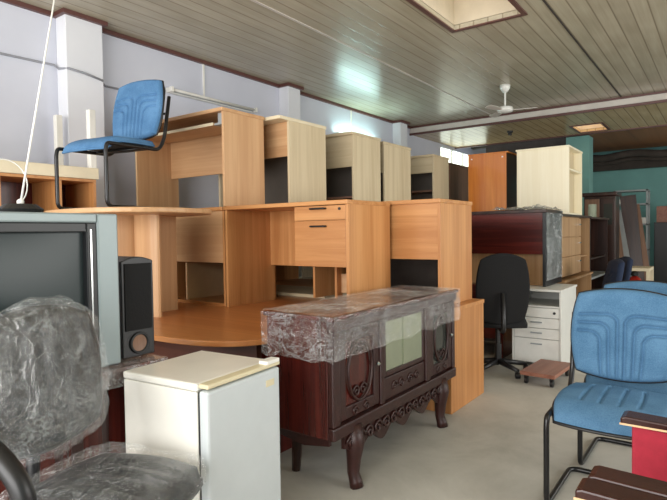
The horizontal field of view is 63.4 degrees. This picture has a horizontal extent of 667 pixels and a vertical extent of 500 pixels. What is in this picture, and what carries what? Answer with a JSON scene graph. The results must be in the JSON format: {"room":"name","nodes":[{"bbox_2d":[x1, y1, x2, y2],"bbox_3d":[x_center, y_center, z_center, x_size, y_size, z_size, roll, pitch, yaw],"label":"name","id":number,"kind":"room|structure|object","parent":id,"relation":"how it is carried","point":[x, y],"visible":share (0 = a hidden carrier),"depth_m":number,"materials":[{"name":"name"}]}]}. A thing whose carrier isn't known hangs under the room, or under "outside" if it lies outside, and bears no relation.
{"room":"second-hand shop","nodes":[
{"label":"second-hand shop","id":0,"kind":"room"},
{"bbox_2d":[56,14,106,206],"bbox_3d":[-2.099,-0.408,4.550,0.150,3.049,0.320,1,2,36],"label":"wall column","id":1,"kind":"structure","parent":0,"point":[79,41],"depth_m":4.44,"materials":[{"name":"white paint"}]},
{"bbox_2d":[0,1,485,207],"bbox_3d":[-0.456,-0.785,7.039,0.120,3.600,15.900,1,2,36],"label":"wall","id":2,"kind":"structure","parent":0,"point":[23,32],"depth_m":4.92,"materials":[{"name":"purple paint"}]},
{"bbox_2d":[0,52,118,89],"bbox_3d":[-2.714,-1.443,3.668,0.171,0.108,3.842,1,2,36],"label":"cable","id":3,"kind":"object","parent":2,"relation":"attached to","point":[1,53],"visible":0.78,"depth_m":4.37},
{"bbox_2d":[202,64,204,95],"bbox_3d":[-1.362,-1.777,5.665,0.014,0.334,0.018,1,2,36],"label":"duct","id":4,"kind":"object","parent":2,"relation":"attached to","point":[203,69],"visible":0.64,"depth_m":5.66,"materials":[{"name":"white paint"}]},
{"bbox_2d":[0,0,410,128],"bbox_3d":[-1.815,-1.931,4.893,0.185,0.034,10.910,1,2,36],"label":"trim","id":5,"kind":"structure","parent":2,"relation":"attached to","point":[62,11],"depth_m":5.26,"materials":[{"name":"red plastic"}]},
{"bbox_2d":[166,86,257,112],"bbox_3d":[-1.256,-1.584,5.738,0.098,0.050,1.190,1,2,36],"label":"lamp","id":6,"kind":"object","parent":2,"relation":"attached to","point":[171,90],"visible":1,"depth_m":5.65,"materials":[{"name":"white metal"}]},
{"bbox_2d":[350,111,351,130],"bbox_3d":[0.259,-1.850,7.897,0.014,0.374,0.018,1,2,36],"label":"duct","id":7,"kind":"object","parent":2,"relation":"attached to","point":[350,111],"visible":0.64,"depth_m":7.89,"materials":[{"name":"white paint"}]},
{"bbox_2d":[440,147,467,166],"bbox_3d":[2.774,-1.549,11.431,0.055,0.960,2.550,1,2,36],"label":"window","id":8,"kind":"structure","parent":2,"relation":"in","point":[454,157],"depth_m":11.06,"materials":[{"name":"white glass"}]},
{"bbox_2d":[409,90,666,135],"bbox_3d":[4.459,-2.031,7.096,7.750,0.149,0.030,1,2,36],"label":"trim","id":9,"kind":"structure","parent":2,"relation":"attached to","point":[659,92],"depth_m":8.00,"materials":[{"name":"red plastic"}]},
{"bbox_2d":[410,93,666,132],"bbox_3d":[4.468,-2.042,7.107,7.750,0.130,0.020,1,2,36],"label":"trim","id":10,"kind":"structure","parent":2,"relation":"attached to","point":[662,96],"depth_m":8.03,"materials":[{"name":"white paint"}]},
{"bbox_2d":[455,124,666,148],"bbox_3d":[5.601,-2.052,8.668,7.750,0.060,0.035,1,2,36],"label":"trim","id":11,"kind":"structure","parent":2,"relation":"attached to","point":[666,124],"depth_m":9.68,"materials":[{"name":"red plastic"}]},
{"bbox_2d":[471,127,666,171],"bbox_3d":[6.649,-2.032,10.112,7.750,0.700,1.900,1,2,36],"label":"trim","id":12,"kind":"structure","parent":2,"relation":"attached to","point":[637,164],"depth_m":11.40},
{"bbox_2d":[593,156,666,165],"bbox_3d":[7.558,-1.855,10.139,4.920,0.160,0.160,1,2,36],"label":"ceiling pipe","id":13,"kind":"object","parent":12,"relation":"hanging from","point":[633,158],"visible":0.76,"depth_m":11.15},
{"bbox_2d":[279,86,301,276],"bbox_3d":[-0.522,-0.499,6.721,0.150,3.049,0.230,1,2,36],"label":"wall column","id":14,"kind":"structure","parent":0,"point":[289,97],"depth_m":6.61,"materials":[{"name":"white paint"}]},
{"bbox_2d":[17,0,666,126],"bbox_3d":[1.256,-1.943,2.686,7.750,0.040,10.950,1,2,36],"label":"ceiling","id":15,"kind":"structure","parent":0,"point":[543,66],"depth_m":5.31,"materials":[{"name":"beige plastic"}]},
{"bbox_2d":[250,0,490,114],"bbox_3d":[-0.707,-1.936,4.088,0.025,0.006,10.910,1,2,36],"label":"trim","id":16,"kind":"structure","parent":15,"relation":"attached to","point":[255,1],"depth_m":5.32,"materials":[{"name":"wood"}]},
{"bbox_2d":[406,0,527,32],"bbox_3d":[0.971,-2.191,4.200,0.675,0.472,1.310,1,2,36],"label":"window","id":17,"kind":"structure","parent":15,"relation":"attached to","point":[457,12],"depth_m":4.71,"materials":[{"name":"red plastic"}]},
{"bbox_2d":[485,84,536,116],"bbox_3d":[2.159,-1.890,6.712,0.654,0.345,0.653,1,2,36],"label":"ceiling fan","id":18,"kind":"object","parent":15,"relation":"hanging from","point":[504,88],"visible":1,"depth_m":6.71,"materials":[{"name":"white metal"}]},
{"bbox_2d":[542,0,620,96],"bbox_3d":[0.756,-1.923,3.025,0.015,0.006,10.910,1,2,36],"label":"trim","id":19,"kind":"structure","parent":15,"relation":"attached to","point":[544,1],"depth_m":5.23,"materials":[{"name":"black wood"}]},
{"bbox_2d":[392,122,406,146],"bbox_3d":[1.119,-0.593,8.982,0.150,3.049,0.240,1,2,36],"label":"wall column","id":20,"kind":"structure","parent":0,"point":[399,129],"depth_m":8.85,"materials":[{"name":"white paint"}]},
{"bbox_2d":[280,341,631,499],"bbox_3d":[2.754,1.092,4.785,7.950,0.100,16.100,1,2,36],"label":"floor","id":21,"kind":"structure","parent":0,"point":[491,447],"depth_m":2.96,"materials":[{"name":"concrete"}]},
{"bbox_2d":[0,173,96,210],"bbox_3d":[-2.505,0.322,3.558,0.430,1.662,1.790,1,2,36],"label":"bookcase","id":22,"kind":"object","parent":21,"relation":"on","point":[74,192],"visible":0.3,"depth_m":4.06,"materials":[{"name":"brown wood"}]},
{"bbox_2d":[0,109,98,179],"bbox_3d":[-2.521,-0.774,3.506,0.430,0.530,1.860,1,2,36],"label":"table","id":23,"kind":"object","parent":22,"relation":"on","point":[41,169],"visible":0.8,"depth_m":4.04,"materials":[{"name":"white paint"}]},
{"bbox_2d":[0,354,167,499],"bbox_3d":[-1.275,0.823,1.928,0.589,0.730,1.216,1,2,36],"label":"tv stand","id":24,"kind":"object","parent":21,"relation":"on","point":[107,434],"visible":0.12,"depth_m":2.04,"materials":[{"name":"red wood"}]},
{"bbox_2d":[0,211,120,366],"bbox_3d":[-1.267,0.164,1.917,0.470,0.585,0.820,1,2,36],"label":"television","id":25,"kind":"object","parent":24,"relation":"on","point":[47,258],"visible":0.64,"depth_m":1.96,"materials":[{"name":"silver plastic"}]},
{"bbox_2d":[0,0,54,211],"bbox_3d":[-1.090,-0.532,1.904,0.242,0.800,0.149,-1,2,-12],"label":"tv aerial","id":26,"kind":"object","parent":25,"relation":"on","point":[20,206],"visible":0.94,"depth_m":1.91,"materials":[{"name":"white plastic"}]},
{"bbox_2d":[118,256,153,358],"bbox_3d":[-0.891,0.233,2.299,0.220,0.413,0.150,1,2,36],"label":"loudspeaker","id":27,"kind":"object","parent":24,"relation":"on","point":[135,273],"visible":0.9,"depth_m":2.23,"materials":[{"name":"black plastic"}]},
{"bbox_2d":[124,263,151,331],"bbox_3d":[-0.808,0.193,2.237,0.004,0.275,0.124,1,2,36],"label":"grille","id":28,"kind":"object","parent":27,"relation":"attached to","point":[137,276],"depth_m":2.23,"materials":[{"name":"black fabric"}]},
{"bbox_2d":[0,305,202,499],"bbox_3d":[-0.689,0.665,1.603,0.630,1.049,0.604,0,2,19],"label":"chair","id":29,"kind":"object","parent":21,"relation":"on","point":[51,387],"visible":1,"depth_m":1.62,"materials":[{"name":"grey plastic"}]},
{"bbox_2d":[123,350,280,499],"bbox_3d":[-0.498,0.803,2.116,0.440,0.736,0.413,0,2,31],"label":"mini fridge","id":30,"kind":"object","parent":21,"relation":"on","point":[217,414],"visible":0.98,"depth_m":1.97,"materials":[{"name":"white metal"}]},
{"bbox_2d":[149,295,327,452],"bbox_3d":[-0.736,0.776,3.881,1.980,0.686,1.780,1,2,36],"label":"conference table","id":31,"kind":"object","parent":21,"relation":"on","point":[238,330],"visible":0.2,"depth_m":3.23,"materials":[{"name":"brown wood"}]},
{"bbox_2d":[44,207,211,316],"bbox_3d":[-1.383,0.091,3.679,1.140,0.714,0.920,1,2,36],"label":"table","id":32,"kind":"object","parent":31,"relation":"on","point":[147,232],"visible":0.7,"depth_m":3.60,"materials":[{"name":"brown wood"}]},
{"bbox_2d":[54,80,170,208],"bbox_3d":[-1.476,-0.734,3.651,0.486,0.938,0.575,0,2,27],"label":"chair","id":33,"kind":"object","parent":32,"relation":"on","point":[138,112],"visible":0.99,"depth_m":3.73,"materials":[{"name":"blue fabric"}]},
{"bbox_2d":[176,207,275,306],"bbox_3d":[-0.934,0.040,4.489,0.695,0.752,0.600,1,2,36],"label":"office desk","id":34,"kind":"object","parent":31,"relation":"on","point":[200,240],"visible":0.51,"depth_m":4.32,"materials":[{"name":"brown wood"}]},
{"bbox_2d":[135,107,264,206],"bbox_3d":[-1.127,-0.701,4.482,1.100,0.730,0.457,1,2,36],"label":"computer desk","id":35,"kind":"object","parent":34,"relation":"on","point":[228,142],"visible":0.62,"depth_m":4.38,"materials":[{"name":"brown wood"}]},
{"bbox_2d":[148,113,221,143],"bbox_3d":[-1.158,-0.991,4.436,1.040,0.089,0.309,1,2,36],"label":"keyboard tray","id":36,"kind":"object","parent":35,"relation":"on","point":[208,124],"depth_m":4.37,"materials":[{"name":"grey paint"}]},
{"bbox_2d":[223,199,390,306],"bbox_3d":[-0.211,0.047,3.928,1.125,0.754,0.549,1,2,36],"label":"desk","id":37,"kind":"object","parent":31,"relation":"on","point":[354,235],"visible":0.99,"depth_m":3.74,"materials":[{"name":"brown wood"}]},
{"bbox_2d":[276,278,312,286],"bbox_3d":[-0.122,0.699,5.645,1.420,0.712,0.660,1,2,36],"label":"office desk","id":38,"kind":"object","parent":21,"relation":"on","point":[296,282],"visible":0.11,"depth_m":5.72,"materials":[{"name":"brown wood"}]},
{"bbox_2d":[276,265,298,280],"bbox_3d":[-0.091,-0.020,5.593,1.320,0.723,0.660,1,2,36],"label":"office desk","id":39,"kind":"object","parent":38,"relation":"on","point":[283,272],"visible":0.08,"depth_m":6.05,"materials":[{"name":"brown wood"}]},
{"bbox_2d":[325,131,380,201],"bbox_3d":[-0.044,-0.747,5.479,0.920,0.730,0.520,1,2,36],"label":"desk","id":40,"kind":"object","parent":39,"relation":"on","point":[352,158],"visible":0.39,"depth_m":5.19,"materials":[{"name":"brown wood"}]},
{"bbox_2d":[326,196,351,199],"bbox_3d":[-0.021,-0.512,5.500,0.856,0.018,0.405,1,2,36],"label":"shelf","id":41,"kind":"object","parent":40,"relation":"attached to","point":[344,197],"depth_m":5.21,"materials":[{"name":"brown wood"}]},
{"bbox_2d":[276,284,346,298],"bbox_3d":[-0.486,0.720,5.144,1.420,0.712,0.540,1,2,36],"label":"office desk","id":42,"kind":"object","parent":21,"relation":"on","point":[283,290],"visible":0.12,"depth_m":4.82,"materials":[{"name":"brown wood"}]},
{"bbox_3d":[-0.455,0.001,5.092,1.320,0.723,0.540,1,2,36],"label":"office desk","id":43,"kind":"object","parent":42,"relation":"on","visible":0},
{"bbox_2d":[218,115,325,206],"bbox_3d":[-0.581,-0.717,4.770,0.845,0.730,0.620,1,2,36],"label":"desk","id":44,"kind":"object","parent":43,"relation":"on","point":[294,149],"visible":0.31,"depth_m":4.55,"materials":[{"name":"brown wood"}]},
{"bbox_2d":[261,286,457,489],"bbox_3d":[0.246,0.701,3.102,0.448,0.873,1.426,1,2,36],"label":"sideboard","id":45,"kind":"object","parent":21,"relation":"on","point":[352,367],"visible":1,"depth_m":2.67,"materials":[{"name":"red wood"}]},
{"bbox_2d":[426,298,483,413],"bbox_3d":[0.815,0.737,3.965,0.380,0.715,0.610,1,2,36],"label":"base cabinet","id":46,"kind":"object","parent":21,"relation":"on","point":[467,385],"visible":0.33,"depth_m":3.84,"materials":[{"name":"brown wood"}]},
{"bbox_2d":[313,198,471,303],"bbox_3d":[0.435,0.008,4.184,1.112,0.735,0.582,1,2,36],"label":"office desk","id":47,"kind":"object","parent":46,"relation":"on","point":[431,239],"visible":0.51,"depth_m":3.83,"materials":[{"name":"brown wood"}]},
{"bbox_2d":[472,283,511,357],"bbox_3d":[1.512,0.678,5.682,0.780,0.705,0.680,1,2,36],"label":"office desk","id":48,"kind":"object","parent":21,"relation":"on","point":[489,333],"visible":0.02,"depth_m":5.30,"materials":[{"name":"brown wood"}]},
{"bbox_2d":[476,253,529,378],"bbox_3d":[1.434,0.540,4.676,0.517,1.045,0.587,-1,2,8],"label":"swivel chair","id":49,"kind":"object","parent":21,"relation":"on","point":[502,279],"visible":0.8,"depth_m":4.44,"materials":[{"name":"black fabric"}]},
{"bbox_2d":[512,284,576,362],"bbox_3d":[1.946,0.691,5.101,0.536,0.705,0.610,1,2,36],"label":"base cabinet","id":50,"kind":"object","parent":21,"relation":"on","point":[548,316],"visible":0.69,"depth_m":4.86,"materials":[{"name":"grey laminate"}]},
{"bbox_2d":[472,204,562,286],"bbox_3d":[1.754,-0.057,5.457,0.946,0.768,0.610,1,2,36],"label":"desk","id":51,"kind":"object","parent":50,"relation":"on","point":[534,234],"visible":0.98,"depth_m":5.15,"materials":[{"name":"brown wood"}]},
{"bbox_2d":[468,151,516,211],"bbox_3d":[2.064,-0.799,6.812,0.495,0.772,0.686,1,2,36],"label":"base cabinet","id":52,"kind":"object","parent":51,"relation":"on","point":[492,177],"visible":0.68,"depth_m":6.55,"materials":[{"name":"brown wood"}]},
{"bbox_2d":[528,298,558,308],"bbox_3d":[1.974,0.496,5.057,0.394,0.016,0.536,1,2,36],"label":"shelf","id":53,"kind":"object","parent":50,"relation":"attached to","point":[534,303],"depth_m":4.96,"materials":[{"name":"grey laminate"}]},
{"bbox_2d":[520,359,569,386],"bbox_3d":[1.760,1.014,4.446,0.270,0.104,0.510,1,2,39],"label":"furniture dolly","id":54,"kind":"object","parent":21,"relation":"on","point":[551,370],"visible":0.94,"depth_m":4.36,"materials":[{"name":"brown wood"}]},
{"bbox_2d":[556,271,592,296],"bbox_3d":[2.341,0.642,6.594,1.250,0.697,1.490,1,2,36],"label":"desk","id":55,"kind":"object","parent":21,"relation":"on","point":[582,279],"visible":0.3,"depth_m":6.83,"materials":[{"name":"beige wood"}]},
{"bbox_2d":[562,214,591,276],"bbox_3d":[2.323,-0.058,6.577,1.230,0.698,1.490,1,2,36],"label":"bookcase","id":56,"kind":"object","parent":55,"relation":"on","point":[576,228],"visible":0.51,"depth_m":6.19,"materials":[{"name":"brown wood"}]},
{"bbox_2d":[516,145,582,214],"bbox_3d":[2.586,-0.795,6.455,0.590,0.772,0.710,1,2,36],"label":"bookshelf","id":57,"kind":"object","parent":56,"relation":"on","point":[549,177],"visible":0.9,"depth_m":6.20,"materials":[{"name":"laminate"}]},
{"bbox_2d":[569,168,580,174],"bbox_3d":[2.781,-0.917,6.305,0.080,0.020,0.635,1,2,36],"label":"shelf","id":58,"kind":"object","parent":57,"relation":"attached to","point":[571,172],"depth_m":6.40,"materials":[{"name":"beige laminate"}]},
{"bbox_2d":[591,271,605,289],"bbox_3d":[3.233,0.636,7.670,1.030,0.617,1.260,1,2,36],"label":"desk","id":59,"kind":"object","parent":21,"relation":"on","point":[597,277],"visible":0.17,"depth_m":7.91,"materials":[{"name":"grey paint"}]},
{"bbox_2d":[588,217,608,271],"bbox_3d":[3.224,-0.060,7.648,1.030,0.770,1.260,1,2,36],"label":"bookcase","id":60,"kind":"object","parent":59,"relation":"on","point":[598,226],"visible":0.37,"depth_m":7.89,"materials":[{"name":"brown wood"}]},
{"bbox_2d":[591,255,604,259],"bbox_3d":[3.214,0.099,7.662,0.960,0.020,1.200,1,2,36],"label":"shelf","id":61,"kind":"object","parent":60,"relation":"attached to","point":[592,256],"depth_m":7.72,"materials":[{"name":"brown wood"}]},
{"bbox_2d":[582,192,621,261],"bbox_3d":[4.236,0.003,8.541,0.510,1.800,0.450,1,2,36],"label":"wardrobe","id":62,"kind":"object","parent":21,"relation":"on","point":[599,204],"visible":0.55,"depth_m":8.32,"materials":[{"name":"brown wood"}]},
{"bbox_2d":[543,288,666,499],"bbox_3d":[1.286,0.665,2.469,0.486,0.938,0.575,1,2,36],"label":"chair","id":63,"kind":"object","parent":21,"relation":"on","point":[617,334],"visible":0.97,"depth_m":2.55,"materials":[{"name":"blue fabric"}]},
{"bbox_2d":[601,259,624,288],"bbox_3d":[2.660,0.556,5.532,0.500,0.929,0.420,0,2,11],"label":"chair","id":64,"kind":"object","parent":21,"relation":"on","point":[614,272],"visible":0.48,"depth_m":5.40,"materials":[{"name":"fabric"}]},
{"bbox_2d":[573,478,666,499],"bbox_3d":[0.726,0.779,0.877,0.719,0.828,0.592,1,2,36],"label":"armchair","id":65,"kind":"object","parent":21,"relation":"on","point":[588,488],"visible":1,"depth_m":1.24,"materials":[{"name":"brown wood"}]},
{"bbox_2d":[619,224,623,257],"bbox_3d":[5.048,-0.022,9.762,0.255,1.762,0.556,-1,2,-12],"label":"leaning board","id":66,"kind":"object","parent":21,"relation":"on","point":[621,254],"visible":0.04,"depth_m":9.69,"materials":[{"name":"brown wood"}]},
{"bbox_2d":[577,280,666,464],"bbox_3d":[1.614,0.648,2.861,0.486,0.938,0.575,1,2,36],"label":"chair","id":67,"kind":"object","parent":21,"relation":"on","point":[654,286],"visible":0.16,"depth_m":2.92,"materials":[{"name":"blue fabric"}]},
{"bbox_2d":[619,210,631,276],"bbox_3d":[5.234,0.060,9.814,0.195,1.592,0.582,-1,2,-11],"label":"leaning board","id":68,"kind":"object","parent":21,"relation":"on","point":[623,235],"visible":0.24,"depth_m":9.82,"materials":[{"name":"grey paint"}]},
{"bbox_2d":[618,256,632,280],"bbox_3d":[3.000,0.536,6.001,0.500,0.929,0.420,0,2,11],"label":"chair","id":69,"kind":"object","parent":21,"relation":"on","point":[628,261],"visible":0.16,"depth_m":5.77,"materials":[{"name":"fabric"}]},
{"bbox_2d":[588,410,666,497],"bbox_3d":[1.086,0.759,1.356,0.719,0.828,0.592,1,2,36],"label":"armchair","id":70,"kind":"object","parent":21,"relation":"on","point":[649,432],"visible":0.67,"depth_m":1.69,"materials":[{"name":"fabric"}]},
{"bbox_2d":[613,189,649,265],"bbox_3d":[5.990,-0.195,10.852,0.600,2.000,0.400,1,2,36],"label":"metal shelf","id":71,"kind":"object","parent":21,"relation":"on","point":[647,191],"visible":0.43,"depth_m":10.71,"materials":[{"name":"metal"}]},
{"bbox_2d":[620,195,644,279],"bbox_3d":[5.491,-0.089,9.904,0.210,1.858,0.451,-1,2,-12],"label":"leaning board","id":72,"kind":"object","parent":21,"relation":"on","point":[629,211],"visible":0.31,"depth_m":9.91,"materials":[{"name":"brown wood"}]},
{"bbox_2d":[630,271,640,279],"bbox_3d":[4.024,0.613,7.218,0.220,0.670,0.220,1,2,36],"label":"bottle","id":73,"kind":"object","parent":21,"relation":"on","point":[634,274],"visible":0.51,"depth_m":7.17,"materials":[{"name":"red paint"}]},
{"bbox_2d":[637,204,648,279],"bbox_3d":[5.705,-0.011,10.040,0.166,1.693,0.506,-1,2,-12],"label":"leaning board","id":74,"kind":"object","parent":21,"relation":"on","point":[642,237],"visible":0.25,"depth_m":10.02,"materials":[{"name":"brown wood"}]},
{"bbox_2d":[632,266,653,280],"bbox_3d":[4.065,0.587,7.231,0.340,0.720,0.470,1,2,36],"label":"side table","id":75,"kind":"object","parent":21,"relation":"on","point":[649,270],"visible":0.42,"depth_m":7.04,"materials":[{"name":"beige wood"}]},
{"bbox_2d":[654,222,666,281],"bbox_3d":[6.853,0.127,10.598,0.920,1.350,0.618,1,2,36],"label":"cabinet","id":76,"kind":"object","parent":21,"relation":"on","point":[660,228],"visible":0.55,"depth_m":10.55,"materials":[{"name":"black plastic"}]},
{"bbox_2d":[656,206,666,221],"bbox_3d":[6.805,-0.709,10.548,0.850,0.320,0.060,1,2,36],"label":"board","id":77,"kind":"object","parent":76,"relation":"on","point":[661,210],"visible":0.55,"depth_m":10.72,"materials":[{"name":"brown wood"}]},
{"bbox_3d":[0.272,0.676,6.187,1.420,0.712,0.600,1,2,36],"label":"office desk","id":78,"kind":"object","parent":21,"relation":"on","visible":0},
{"bbox_2d":[301,266,312,277],"bbox_3d":[0.302,-0.043,6.135,1.320,0.723,0.600,1,2,36],"label":"office desk","id":79,"kind":"object","parent":78,"relation":"on","point":[307,271],"visible":0.09,"depth_m":6.36,"materials":[{"name":"brown wood"}]},
{"bbox_2d":[380,141,410,200],"bbox_3d":[0.316,-0.764,6.034,0.930,0.720,0.600,1,2,36],"label":"desk","id":80,"kind":"object","parent":79,"relation":"on","point":[395,160],"visible":0.35,"depth_m":5.73,"materials":[{"name":"brown wood"}]},
{"bbox_3d":[0.660,0.654,6.721,1.420,0.712,0.640,1,2,36],"label":"office desk","id":81,"kind":"object","parent":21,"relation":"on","visible":0},
{"bbox_3d":[0.690,-0.065,6.669,1.320,0.723,0.640,1,2,36],"label":"office desk","id":82,"kind":"object","parent":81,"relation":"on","visible":0},
{"bbox_2d":[411,154,448,199],"bbox_3d":[0.977,-0.801,6.918,0.880,0.720,0.470,1,2,36],"label":"desk","id":83,"kind":"object","parent":82,"relation":"on","point":[429,172],"visible":0.35,"depth_m":6.67,"materials":[{"name":"brown wood"}]},
{"bbox_2d":[411,190,431,194],"bbox_3d":[0.997,-0.731,6.934,0.816,0.018,0.355,1,2,36],"label":"shelf","id":84,"kind":"object","parent":83,"relation":"attached to","point":[415,192],"depth_m":6.76,"materials":[{"name":"brown wood"}]},
{"bbox_3d":[1.059,0.631,7.271,1.420,0.712,0.640,1,2,36],"label":"office desk","id":85,"kind":"object","parent":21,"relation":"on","visible":0},
{"bbox_3d":[1.089,-0.087,7.219,1.320,0.723,0.640,1,2,36],"label":"office desk","id":86,"kind":"object","parent":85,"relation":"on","visible":0},
{"bbox_2d":[449,163,468,200],"bbox_3d":[1.482,-0.807,7.503,0.650,0.680,0.810,1,2,36],"label":"base cabinet","id":87,"kind":"object","parent":86,"relation":"on","point":[458,174],"visible":0.2,"depth_m":7.23,"materials":[{"name":"brown wood"}]},
{"bbox_2d":[413,102,666,152],"bbox_3d":[5.781,-2.062,8.916,7.750,0.060,4.450,1,2,36],"label":"ceiling","id":88,"kind":"structure","parent":0,"point":[651,114],"depth_m":9.22,"materials":[{"name":"plastic"}]},
{"bbox_2d":[486,137,565,153],"bbox_3d":[3.720,-1.925,10.419,1.550,0.650,0.150,1,2,36],"label":"trim","id":89,"kind":"structure","parent":88,"relation":"attached to","point":[511,147],"depth_m":10.35,"materials":[{"name":"brown wood"}]},
{"bbox_2d":[569,122,610,132],"bbox_3d":[4.268,-2.242,8.975,0.500,0.442,0.750,1,2,36],"label":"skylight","id":90,"kind":"structure","parent":88,"relation":"attached to","point":[593,125],"depth_m":9.21,"materials":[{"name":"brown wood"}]},
{"bbox_2d":[593,149,666,161],"bbox_3d":[7.321,-1.901,9.814,4.929,0.199,0.200,1,2,36],"label":"ceiling pipe","id":91,"kind":"object","parent":88,"relation":"hanging from","point":[635,152],"visible":0.92,"depth_m":10.79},
{"bbox_2d":[566,135,592,214],"bbox_3d":[4.469,-0.586,9.807,0.380,2.890,0.350,1,2,36],"label":"wall pier","id":92,"kind":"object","parent":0,"point":[584,144],"visible":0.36,"depth_m":9.59,"materials":[{"name":"teal paint"}]},
{"bbox_2d":[593,146,666,265],"bbox_3d":[7.384,-1.027,11.239,7.870,3.600,0.120,1,2,36],"label":"wall","id":93,"kind":"structure","parent":0,"point":[653,179],"depth_m":11.67,"materials":[{"name":"teal paint"}]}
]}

